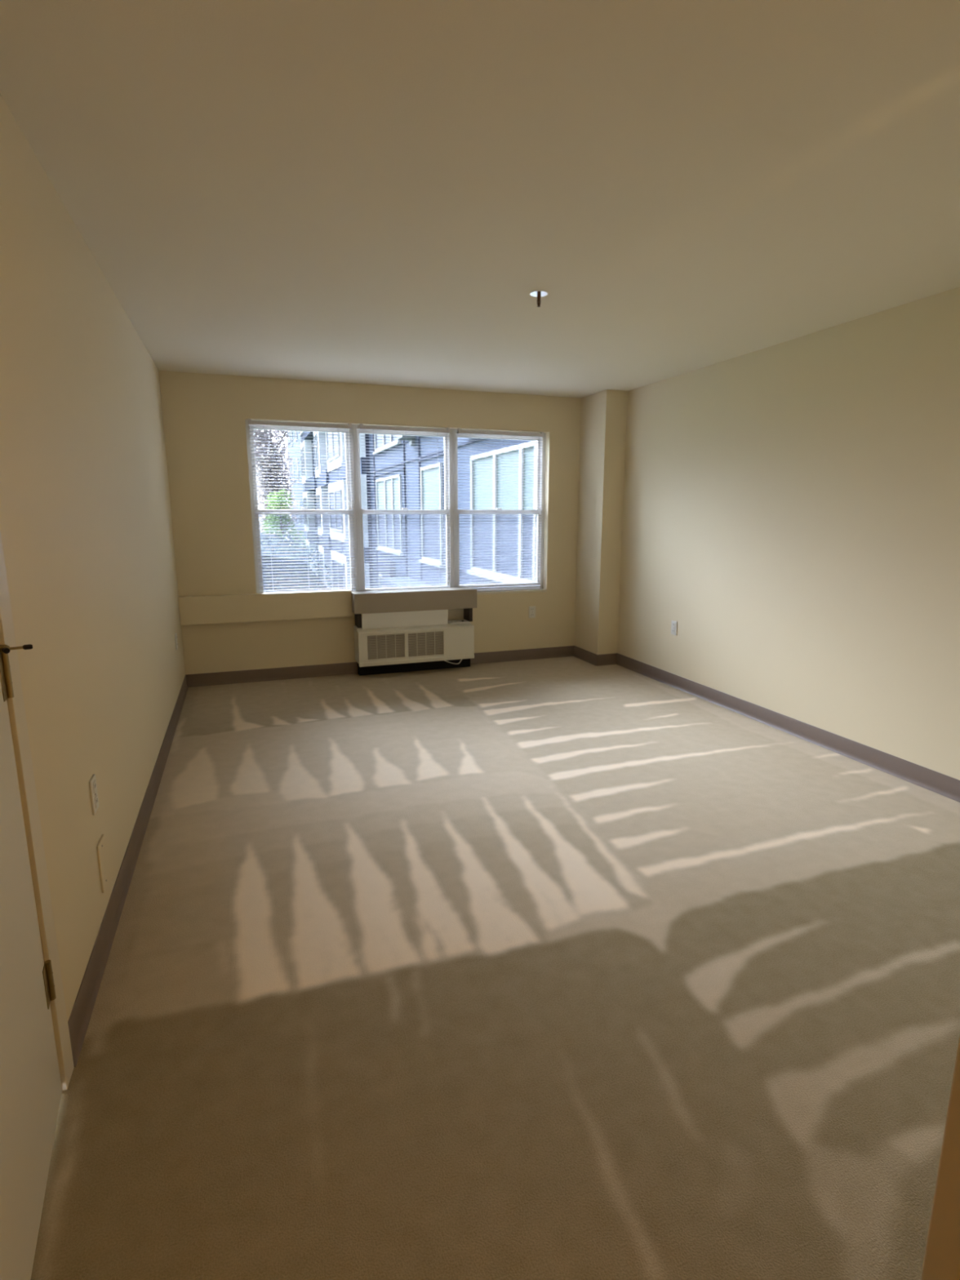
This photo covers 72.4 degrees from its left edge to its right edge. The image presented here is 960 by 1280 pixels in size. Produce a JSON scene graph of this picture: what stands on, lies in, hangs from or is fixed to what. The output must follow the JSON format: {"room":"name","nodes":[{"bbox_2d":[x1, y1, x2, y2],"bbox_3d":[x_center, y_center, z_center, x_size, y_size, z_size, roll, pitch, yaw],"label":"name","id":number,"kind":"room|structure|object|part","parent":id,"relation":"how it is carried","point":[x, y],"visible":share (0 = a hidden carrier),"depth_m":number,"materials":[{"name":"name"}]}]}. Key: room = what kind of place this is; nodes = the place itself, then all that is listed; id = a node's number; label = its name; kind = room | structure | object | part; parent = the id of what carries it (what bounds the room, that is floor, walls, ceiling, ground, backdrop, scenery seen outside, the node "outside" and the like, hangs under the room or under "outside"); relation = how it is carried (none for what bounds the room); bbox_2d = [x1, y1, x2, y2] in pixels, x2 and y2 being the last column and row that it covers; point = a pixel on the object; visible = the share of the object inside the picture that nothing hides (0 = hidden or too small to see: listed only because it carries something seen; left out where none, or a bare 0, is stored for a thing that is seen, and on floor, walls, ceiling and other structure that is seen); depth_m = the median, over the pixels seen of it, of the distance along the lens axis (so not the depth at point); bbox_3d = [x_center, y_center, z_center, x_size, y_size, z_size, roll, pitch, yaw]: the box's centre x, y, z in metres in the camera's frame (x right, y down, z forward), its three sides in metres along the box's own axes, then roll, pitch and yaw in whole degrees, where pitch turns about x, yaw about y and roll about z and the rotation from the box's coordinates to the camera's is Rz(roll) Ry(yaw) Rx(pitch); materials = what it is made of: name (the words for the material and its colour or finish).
{"room":"empty apartment room","nodes":[
{"label":"empty apartment room","id":0,"kind":"room"},
{"bbox_2d":[0,93,185,1021],"bbox_3d":[-1.241,-0.129,1.597,0.250,2.490,7.600,-4,12,-19],"label":"wall","id":1,"kind":"structure","parent":0,"point":[86,522],"depth_m":2.11,"materials":[{"name":"beige paint"}]},
{"bbox_2d":[0,644,62,1279],"bbox_3d":[-0.841,0.178,1.069,0.094,2.022,0.828,-5,12,-25],"label":"door","id":2,"kind":"structure","parent":1,"relation":"in","point":[31,1089],"depth_m":1.32,"materials":[{"name":"paint"}]},
{"bbox_2d":[0,529,74,1090],"bbox_3d":[-0.942,0.161,1.002,0.142,2.105,1.005,-4,12,-19],"label":"door frame","id":3,"kind":"structure","parent":1,"relation":"attached to","point":[15,705],"depth_m":1.51,"materials":[{"name":"beige paint"}]},
{"bbox_2d":[88,773,98,815],"bbox_3d":[-1.244,0.498,2.118,0.010,0.114,0.070,-4,12,-19],"label":"wall outlet","id":4,"kind":"object","parent":1,"relation":"attached to","point":[92,783],"visible":1,"depth_m":2.10,"materials":[{"name":"white plastic"}]},
{"bbox_2d":[93,780,96,793],"bbox_3d":[-1.242,0.472,2.113,0.005,0.034,0.034,-4,12,-19],"label":"receptacle","id":5,"kind":"object","parent":4,"relation":"attached to","point":[94,781],"depth_m":2.11,"materials":[{"name":"grey plastic"}]},
{"bbox_2d":[94,795,97,808],"bbox_3d":[-1.242,0.524,2.123,0.005,0.034,0.034,-4,12,-19],"label":"receptacle","id":6,"kind":"object","parent":4,"relation":"attached to","point":[95,796],"depth_m":2.12,"materials":[{"name":"grey plastic"}]},
{"bbox_2d":[96,834,109,893],"bbox_3d":[-1.248,0.740,2.174,0.008,0.165,0.090,-4,12,-19],"label":"cover plate","id":7,"kind":"object","parent":1,"relation":"attached to","point":[101,851],"visible":1,"depth_m":2.16,"materials":[{"name":"beige paint"}]},
{"bbox_2d":[67,675,188,1066],"bbox_3d":[-1.724,0.692,3.527,0.016,0.104,4.000,-4,12,-19],"label":"baseboard","id":8,"kind":"structure","parent":1,"relation":"attached to","point":[78,1021],"depth_m":2.29,"materials":[{"name":"plastic"}]},
{"bbox_2d":[174,632,177,649],"bbox_3d":[-2.234,0.009,4.832,0.010,0.114,0.070,-4,12,-19],"label":"wall outlet","id":9,"kind":"object","parent":1,"relation":"attached to","point":[175,634],"visible":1,"depth_m":4.81,"materials":[{"name":"white plastic"}]},
{"bbox_2d":[158,370,581,675],"bbox_3d":[-0.667,-0.956,5.867,4.170,2.490,0.200,-4,12,-19],"label":"wall","id":10,"kind":"structure","parent":0,"point":[204,415],"depth_m":5.45,"materials":[{"name":"beige paint"}]},
{"bbox_2d":[177,590,352,625],"bbox_3d":[-1.753,-0.275,5.452,1.358,0.224,0.074,-4,12,-19],"label":"ledge","id":11,"kind":"object","parent":10,"relation":"attached to","point":[246,607],"visible":1,"depth_m":5.40,"materials":[{"name":"beige paint"}]},
{"bbox_2d":[244,419,358,593],"bbox_3d":[-1.490,-1.078,5.566,0.857,1.465,0.087,-4,12,-19],"label":"window","id":12,"kind":"structure","parent":10,"relation":"in","point":[251,455],"depth_m":5.51,"materials":[{"name":"beige plastic"}]},
{"bbox_3d":[-1.495,-1.419,5.516,0.789,0.707,0.028,-4,12,-19],"label":"sash","id":13,"kind":"part","parent":12,"relation":"part of","materials":[{"name":"beige plastic"}]},
{"bbox_2d":[248,418,356,591],"bbox_3d":[-1.459,-1.068,5.484,0.816,1.453,0.036,-4,12,-19],"label":"window blind","id":14,"kind":"object","parent":12,"relation":"attached to","point":[250,422],"visible":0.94,"depth_m":5.46,"materials":[{"name":"white plastic"}]},
{"bbox_3d":[-1.735,-1.036,5.389,0.001,1.409,0.028,-4,12,-19],"label":"ladder cord","id":15,"kind":"part","parent":14,"relation":"part of","materials":[{"name":"white fabric"}]},
{"bbox_3d":[-1.458,-1.054,5.486,0.001,1.409,0.028,-4,12,-19],"label":"ladder cord","id":16,"kind":"part","parent":14,"relation":"part of","materials":[{"name":"white fabric"}]},
{"bbox_3d":[-1.182,-1.073,5.584,0.001,1.409,0.028,-4,12,-19],"label":"ladder cord","id":17,"kind":"part","parent":14,"relation":"part of","materials":[{"name":"white fabric"}]},
{"bbox_3d":[-1.484,-0.745,5.614,0.789,0.733,0.028,-4,12,-19],"label":"sash","id":18,"kind":"part","parent":12,"relation":"part of","materials":[{"name":"beige plastic"}]},
{"bbox_2d":[186,645,573,687],"bbox_3d":[-0.731,0.222,5.955,3.557,0.104,0.016,-4,12,-19],"label":"baseboard","id":19,"kind":"structure","parent":10,"relation":"attached to","point":[351,668],"depth_m":5.71,"materials":[{"name":"plastic"}]},
{"bbox_2d":[352,424,453,591],"bbox_3d":[-0.672,-1.134,5.854,0.881,1.465,0.087,-4,12,-19],"label":"window","id":20,"kind":"structure","parent":10,"relation":"in","point":[356,428],"depth_m":5.82,"materials":[{"name":"beige plastic"}]},
{"bbox_3d":[-0.677,-1.474,5.804,0.813,0.707,0.028,-4,12,-19],"label":"sash","id":21,"kind":"part","parent":20,"relation":"part of","materials":[{"name":"beige plastic"}]},
{"bbox_3d":[-0.666,-0.801,5.902,0.813,0.733,0.028,-4,12,-19],"label":"sash","id":22,"kind":"part","parent":20,"relation":"part of","materials":[{"name":"beige plastic"}]},
{"bbox_2d":[360,423,450,590],"bbox_3d":[-0.638,-1.124,5.774,0.785,1.453,0.036,-4,12,-19],"label":"window blind","id":23,"kind":"object","parent":20,"relation":"attached to","point":[362,427],"visible":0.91,"depth_m":5.75,"materials":[{"name":"white plastic"}]},
{"bbox_3d":[-0.903,-1.092,5.682,0.001,1.409,0.028,-4,12,-19],"label":"ladder cord","id":24,"kind":"part","parent":23,"relation":"part of","materials":[{"name":"white fabric"}]},
{"bbox_3d":[-0.637,-1.110,5.776,0.001,1.409,0.028,-4,12,-19],"label":"ladder cord","id":25,"kind":"part","parent":23,"relation":"part of","materials":[{"name":"white fabric"}]},
{"bbox_3d":[-0.371,-1.129,5.869,0.001,1.409,0.028,-4,12,-19],"label":"ladder cord","id":26,"kind":"part","parent":23,"relation":"part of","materials":[{"name":"white fabric"}]},
{"bbox_2d":[452,428,546,591],"bbox_3d":[0.172,-1.191,6.152,0.912,1.465,0.087,-4,12,-19],"label":"window","id":27,"kind":"structure","parent":10,"relation":"in","point":[540,479],"depth_m":6.14,"materials":[{"name":"beige plastic"}]},
{"bbox_3d":[0.166,-1.532,6.101,0.844,0.707,0.028,-4,12,-19],"label":"sash","id":28,"kind":"part","parent":27,"relation":"part of","materials":[{"name":"beige plastic"}]},
{"bbox_3d":[0.178,-0.858,6.199,0.844,0.733,0.028,-4,12,-19],"label":"sash","id":29,"kind":"part","parent":27,"relation":"part of","materials":[{"name":"beige plastic"}]},
{"bbox_2d":[457,428,544,591],"bbox_3d":[0.195,-1.181,6.067,0.830,1.453,0.036,-4,12,-19],"label":"window blind","id":30,"kind":"object","parent":27,"relation":"attached to","point":[459,430],"visible":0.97,"depth_m":6.05,"materials":[{"name":"white plastic"}]},
{"bbox_3d":[0.195,-1.167,6.069,0.001,1.409,0.028,-4,12,-19],"label":"ladder cord","id":31,"kind":"part","parent":30,"relation":"part of","materials":[{"name":"white fabric"}]},
{"bbox_3d":[0.195,-0.473,6.203,0.822,0.012,0.024,-4,12,-19],"label":"rail","id":32,"kind":"part","parent":30,"relation":"part of","materials":[{"name":"white plastic"}]},
{"bbox_3d":[0.476,-1.186,6.168,0.001,1.409,0.028,-4,12,-19],"label":"ladder cord","id":33,"kind":"part","parent":30,"relation":"part of","materials":[{"name":"white fabric"}]},
{"bbox_2d":[476,589,546,595],"bbox_3d":[-0.617,-0.395,5.925,2.650,0.020,0.084,-4,12,-19],"label":"window sill","id":34,"kind":"structure","parent":10,"relation":"attached to","point":[525,590],"depth_m":6.21,"materials":[{"name":"beige paint"}]},
{"bbox_2d":[528,605,535,617],"bbox_3d":[0.503,-0.269,6.314,0.070,0.114,0.010,-4,12,-19],"label":"wall outlet","id":35,"kind":"object","parent":10,"relation":"attached to","point":[531,609],"visible":1,"depth_m":6.31,"materials":[{"name":"white plastic"}]},
{"bbox_2d":[0,0,959,398],"bbox_3d":[0.650,-1.535,2.016,4.170,0.150,8.000,-4,12,-19],"label":"ceiling","id":36,"kind":"structure","parent":0,"point":[368,192],"depth_m":2.02,"materials":[{"name":"paint"}]},
{"bbox_2d":[529,288,547,306],"bbox_3d":[0.285,-1.650,3.181,0.086,0.066,0.086,-4,12,-19],"label":"sprinkler","id":37,"kind":"object","parent":36,"relation":"attached to","point":[538,293],"visible":1,"depth_m":3.17,"materials":[{"name":"white metal"}]},
{"bbox_2d":[31,656,959,1279],"bbox_3d":[0.650,0.944,2.496,3.770,0.001,7.600,-4,12,-19],"label":"floor","id":38,"kind":"structure","parent":0,"point":[569,967],"depth_m":1.93,"materials":[{"name":"beige carpet"}]},
{"bbox_2d":[353,608,474,675],"bbox_3d":[-0.573,-0.002,5.838,1.051,0.589,0.257,-4,12,-19],"label":"air conditioner","id":39,"kind":"object","parent":38,"relation":"on","point":[385,642],"visible":1,"depth_m":5.75,"materials":[{"name":"beige plastic"}]},
{"bbox_2d":[367,633,404,659],"bbox_3d":[-0.807,0.057,5.645,0.324,0.210,0.018,-4,12,-19],"label":"vent grille","id":40,"kind":"object","parent":39,"relation":"attached to","point":[380,646],"depth_m":5.64,"materials":[{"name":"beige plastic"}]},
{"bbox_3d":[-0.647,-0.195,5.720,0.763,0.164,0.027,-4,12,-19],"label":"baffle panel","id":41,"kind":"part","parent":39,"relation":"part of","materials":[{"name":"white plastic"}]},
{"bbox_3d":[-0.585,0.010,5.851,1.028,0.304,0.229,-4,12,-19],"label":"casing","id":42,"kind":"part","parent":39,"relation":"part of","materials":[{"name":"beige plastic"}]},
{"bbox_2d":[351,586,476,627],"bbox_3d":[-0.576,-0.293,5.812,1.096,0.296,0.199,-4,12,-19],"label":"shelf","id":43,"kind":"object","parent":39,"relation":"on","point":[460,597],"visible":0.96,"depth_m":5.71,"materials":[{"name":"beige metal"}]},
{"bbox_3d":[-0.543,0.049,5.740,1.034,0.290,0.022,-4,12,-19],"label":"panel","id":44,"kind":"part","parent":39,"relation":"part of","materials":[{"name":"beige plastic"}]},
{"bbox_2d":[408,631,444,657],"bbox_3d":[-0.475,0.035,5.762,0.322,0.210,0.018,-4,12,-19],"label":"vent grille","id":45,"kind":"object","parent":39,"relation":"attached to","point":[420,643],"depth_m":5.76,"materials":[{"name":"beige plastic"}]},
{"bbox_3d":[-0.200,-0.162,5.948,0.190,0.012,0.130,-4,12,-19],"label":"control panel","id":46,"kind":"part","parent":39,"relation":"part of","materials":[{"name":"white plastic"}]},
{"bbox_2d":[574,389,627,654],"bbox_3d":[1.121,-1.012,6.160,0.223,2.470,0.467,-4,12,-19],"label":"wall column","id":47,"kind":"structure","parent":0,"point":[603,415],"depth_m":6.01,"materials":[{"name":"beige paint"}]},
{"bbox_2d":[573,645,597,666],"bbox_3d":[1.011,0.148,6.336,0.016,0.104,0.462,-4,12,-19],"label":"baseboard","id":48,"kind":"structure","parent":47,"relation":"attached to","point":[589,657],"depth_m":6.32,"materials":[{"name":"plastic"}]},
{"bbox_2d":[596,653,617,666],"bbox_3d":[1.196,0.183,6.157,0.218,0.104,0.016,-4,12,-19],"label":"baseboard","id":49,"kind":"structure","parent":47,"relation":"attached to","point":[605,659],"depth_m":6.16,"materials":[{"name":"plastic"}]},
{"bbox_2d":[617,286,959,780],"bbox_3d":[2.519,-0.386,2.922,0.200,2.490,7.600,-4,12,-19],"label":"wall","id":50,"kind":"structure","parent":0,"point":[793,505],"depth_m":3.97,"materials":[{"name":"beige paint"}]},
{"bbox_2d":[671,620,677,635],"bbox_3d":[1.577,-0.098,5.335,0.010,0.114,0.070,-4,12,-19],"label":"wall outlet","id":51,"kind":"object","parent":50,"relation":"attached to","point":[673,624],"visible":1,"depth_m":5.33,"materials":[{"name":"white plastic"}]},
{"bbox_2d":[616,653,959,802],"bbox_3d":[2.087,0.598,4.011,0.016,0.104,4.733,-4,12,-19],"label":"baseboard","id":52,"kind":"structure","parent":50,"relation":"attached to","point":[936,782],"depth_m":4.06,"materials":[{"name":"plastic"}]},
{"bbox_3d":[2.198,-0.070,1.292,1.545,2.470,0.120,-4,12,-19],"label":"wall","id":53,"kind":"structure","parent":0,"visible":0},
{"bbox_2d":[920,1035,959,1279],"bbox_3d":[1.064,0.200,0.968,0.819,2.018,0.050,-4,12,-19],"label":"door","id":54,"kind":"structure","parent":53,"relation":"in","point":[941,1261],"depth_m":0.95,"materials":[{"name":"brown wood"}]},
{"label":"outside","id":55,"kind":"structure","parent":0,"visible":0},
{"bbox_3d":[-3.559,-5.319,52.771,90.000,0.200,89.600,-4,12,-19],"label":"lawn","id":56,"kind":"structure","parent":55,"visible":0},
{"bbox_2d":[253,429,297,542],"bbox_3d":[-12.798,-9.444,40.422,3.124,12.595,2.886,-4,12,-19],"label":"blossom tree","id":57,"kind":"object","parent":56,"relation":"on","point":[260,461],"visible":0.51,"depth_m":39.64,"materials":[{"name":"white plant"}]},
{"bbox_2d":[262,488,307,552],"bbox_3d":[-11.014,-5.325,36.373,2.236,6.052,2.433,9,14,38],"label":"young tree","id":58,"kind":"object","parent":56,"relation":"on","point":[279,517],"visible":0.46,"depth_m":35.97,"materials":[{"name":"green plant"}]},
{"bbox_2d":[259,532,332,592],"bbox_3d":[-8.633,-2.274,26.487,3.821,3.993,15.931,-4,12,-19],"label":"hedge","id":59,"kind":"object","parent":56,"relation":"on","point":[280,543],"visible":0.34,"depth_m":19.55,"materials":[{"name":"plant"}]},
{"bbox_2d":[287,431,537,590],"bbox_3d":[-5.144,-9.176,30.776,5.480,15.870,51.800,-4,12,-19],"label":"apartment building","id":60,"kind":"structure","parent":56,"relation":"on","point":[384,497],"depth_m":15.78,"materials":[{"name":"blue"}]},
{"bbox_3d":[-8.800,-10.198,35.410,0.027,0.925,4.300,-4,12,-19],"label":"pane","id":61,"kind":"part","parent":60,"relation":"part of","materials":[{"name":"grey"}]},
{"bbox_3d":[-8.800,-9.290,35.586,0.027,0.925,4.300,-4,12,-19],"label":"pane","id":62,"kind":"part","parent":60,"relation":"part of","materials":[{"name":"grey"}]},
{"bbox_3d":[-8.800,-6.491,36.127,0.027,0.925,4.300,-4,12,-19],"label":"pane","id":63,"kind":"part","parent":60,"relation":"part of","materials":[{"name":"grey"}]},
{"bbox_3d":[-5.900,-8.475,26.307,0.027,0.750,3.500,-4,12,-19],"label":"pane","id":64,"kind":"part","parent":60,"relation":"part of","materials":[{"name":"grey glass"}]},
{"bbox_3d":[-5.900,-7.738,26.450,0.027,0.750,3.500,-4,12,-19],"label":"pane","id":65,"kind":"part","parent":60,"relation":"part of","materials":[{"name":"grey"}]},
{"bbox_3d":[-5.900,-5.677,26.848,0.027,0.750,3.500,-4,12,-19],"label":"pane","id":66,"kind":"part","parent":60,"relation":"part of","materials":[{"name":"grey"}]},
{"bbox_3d":[-5.900,-4.940,26.991,0.027,0.750,3.500,-4,12,-19],"label":"pane","id":67,"kind":"part","parent":60,"relation":"part of","materials":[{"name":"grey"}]},
{"bbox_3d":[-5.900,-2.878,27.390,0.027,0.750,3.500,-4,12,-19],"label":"pane","id":68,"kind":"part","parent":60,"relation":"part of","materials":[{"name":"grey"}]},
{"bbox_3d":[-5.900,-2.142,27.532,0.027,0.750,3.500,-4,12,-19],"label":"pane","id":69,"kind":"part","parent":60,"relation":"part of","materials":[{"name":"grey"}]},
{"bbox_3d":[-2.583,-5.914,18.232,0.027,0.950,3.080,-4,12,-19],"label":"pane","id":70,"kind":"part","parent":60,"relation":"part of","materials":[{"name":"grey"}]},
{"bbox_3d":[-2.622,-5.347,18.328,0.120,0.060,3.380,-4,12,-19],"label":"sill","id":71,"kind":"part","parent":60,"relation":"part of","materials":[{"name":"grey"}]},
{"bbox_3d":[-2.583,-4.049,18.593,0.027,0.950,3.080,-4,12,-19],"label":"pane","id":72,"kind":"part","parent":60,"relation":"part of","materials":[{"name":"glass"}]},
{"bbox_3d":[-2.583,-3.116,18.774,0.027,0.950,3.080,-4,12,-19],"label":"pane","id":73,"kind":"part","parent":60,"relation":"part of","materials":[{"name":"grey"}]},
{"bbox_3d":[-2.622,-2.549,18.869,0.120,0.060,3.380,-4,12,-19],"label":"sill","id":74,"kind":"part","parent":60,"relation":"part of","materials":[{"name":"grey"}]},
{"bbox_3d":[-0.900,-4.424,13.741,0.040,0.030,15.650,-4,12,-19],"label":"band trim","id":75,"kind":"part","parent":60,"relation":"part of","materials":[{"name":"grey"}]},
{"bbox_3d":[-0.905,-1.155,14.372,0.050,0.040,15.650,-4,12,-19],"label":"band trim","id":76,"kind":"part","parent":60,"relation":"part of","materials":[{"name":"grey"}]},
{"bbox_3d":[-0.905,-3.953,13.831,0.050,0.040,15.650,-4,12,-19],"label":"band trim","id":77,"kind":"part","parent":60,"relation":"part of","materials":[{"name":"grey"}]},
{"bbox_3d":[-1.049,-3.255,14.395,0.027,0.975,1.480,-4,12,-19],"label":"pane","id":78,"kind":"part","parent":60,"relation":"part of","materials":[{"name":"glass"}]},
{"bbox_3d":[-1.088,-1.718,14.678,0.120,0.060,1.780,-4,12,-19],"label":"sill","id":79,"kind":"part","parent":60,"relation":"part of","materials":[{"name":"grey"}]},
{"bbox_3d":[-1.049,-2.297,14.580,0.027,0.975,1.480,-4,12,-19],"label":"pane","id":80,"kind":"part","parent":60,"relation":"part of","materials":[{"name":"grey"}]},
{"bbox_3d":[-0.900,-1.626,14.283,0.040,0.030,15.650,-4,12,-19],"label":"band trim","id":81,"kind":"part","parent":60,"relation":"part of","materials":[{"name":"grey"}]},
{"bbox_3d":[0.314,-1.005,10.837,0.120,0.060,3.000,-4,12,-19],"label":"sill","id":82,"kind":"part","parent":60,"relation":"part of","materials":[{"name":"grey"}]},
{"bbox_3d":[0.353,-1.573,10.742,0.027,0.950,2.700,-4,12,-19],"label":"pane","id":83,"kind":"part","parent":60,"relation":"part of","materials":[{"name":"grey"}]},
{"bbox_3d":[0.353,-2.505,10.561,0.027,0.950,2.700,-4,12,-19],"label":"pane","id":84,"kind":"part","parent":60,"relation":"part of","materials":[{"name":"glass"}]}
]}

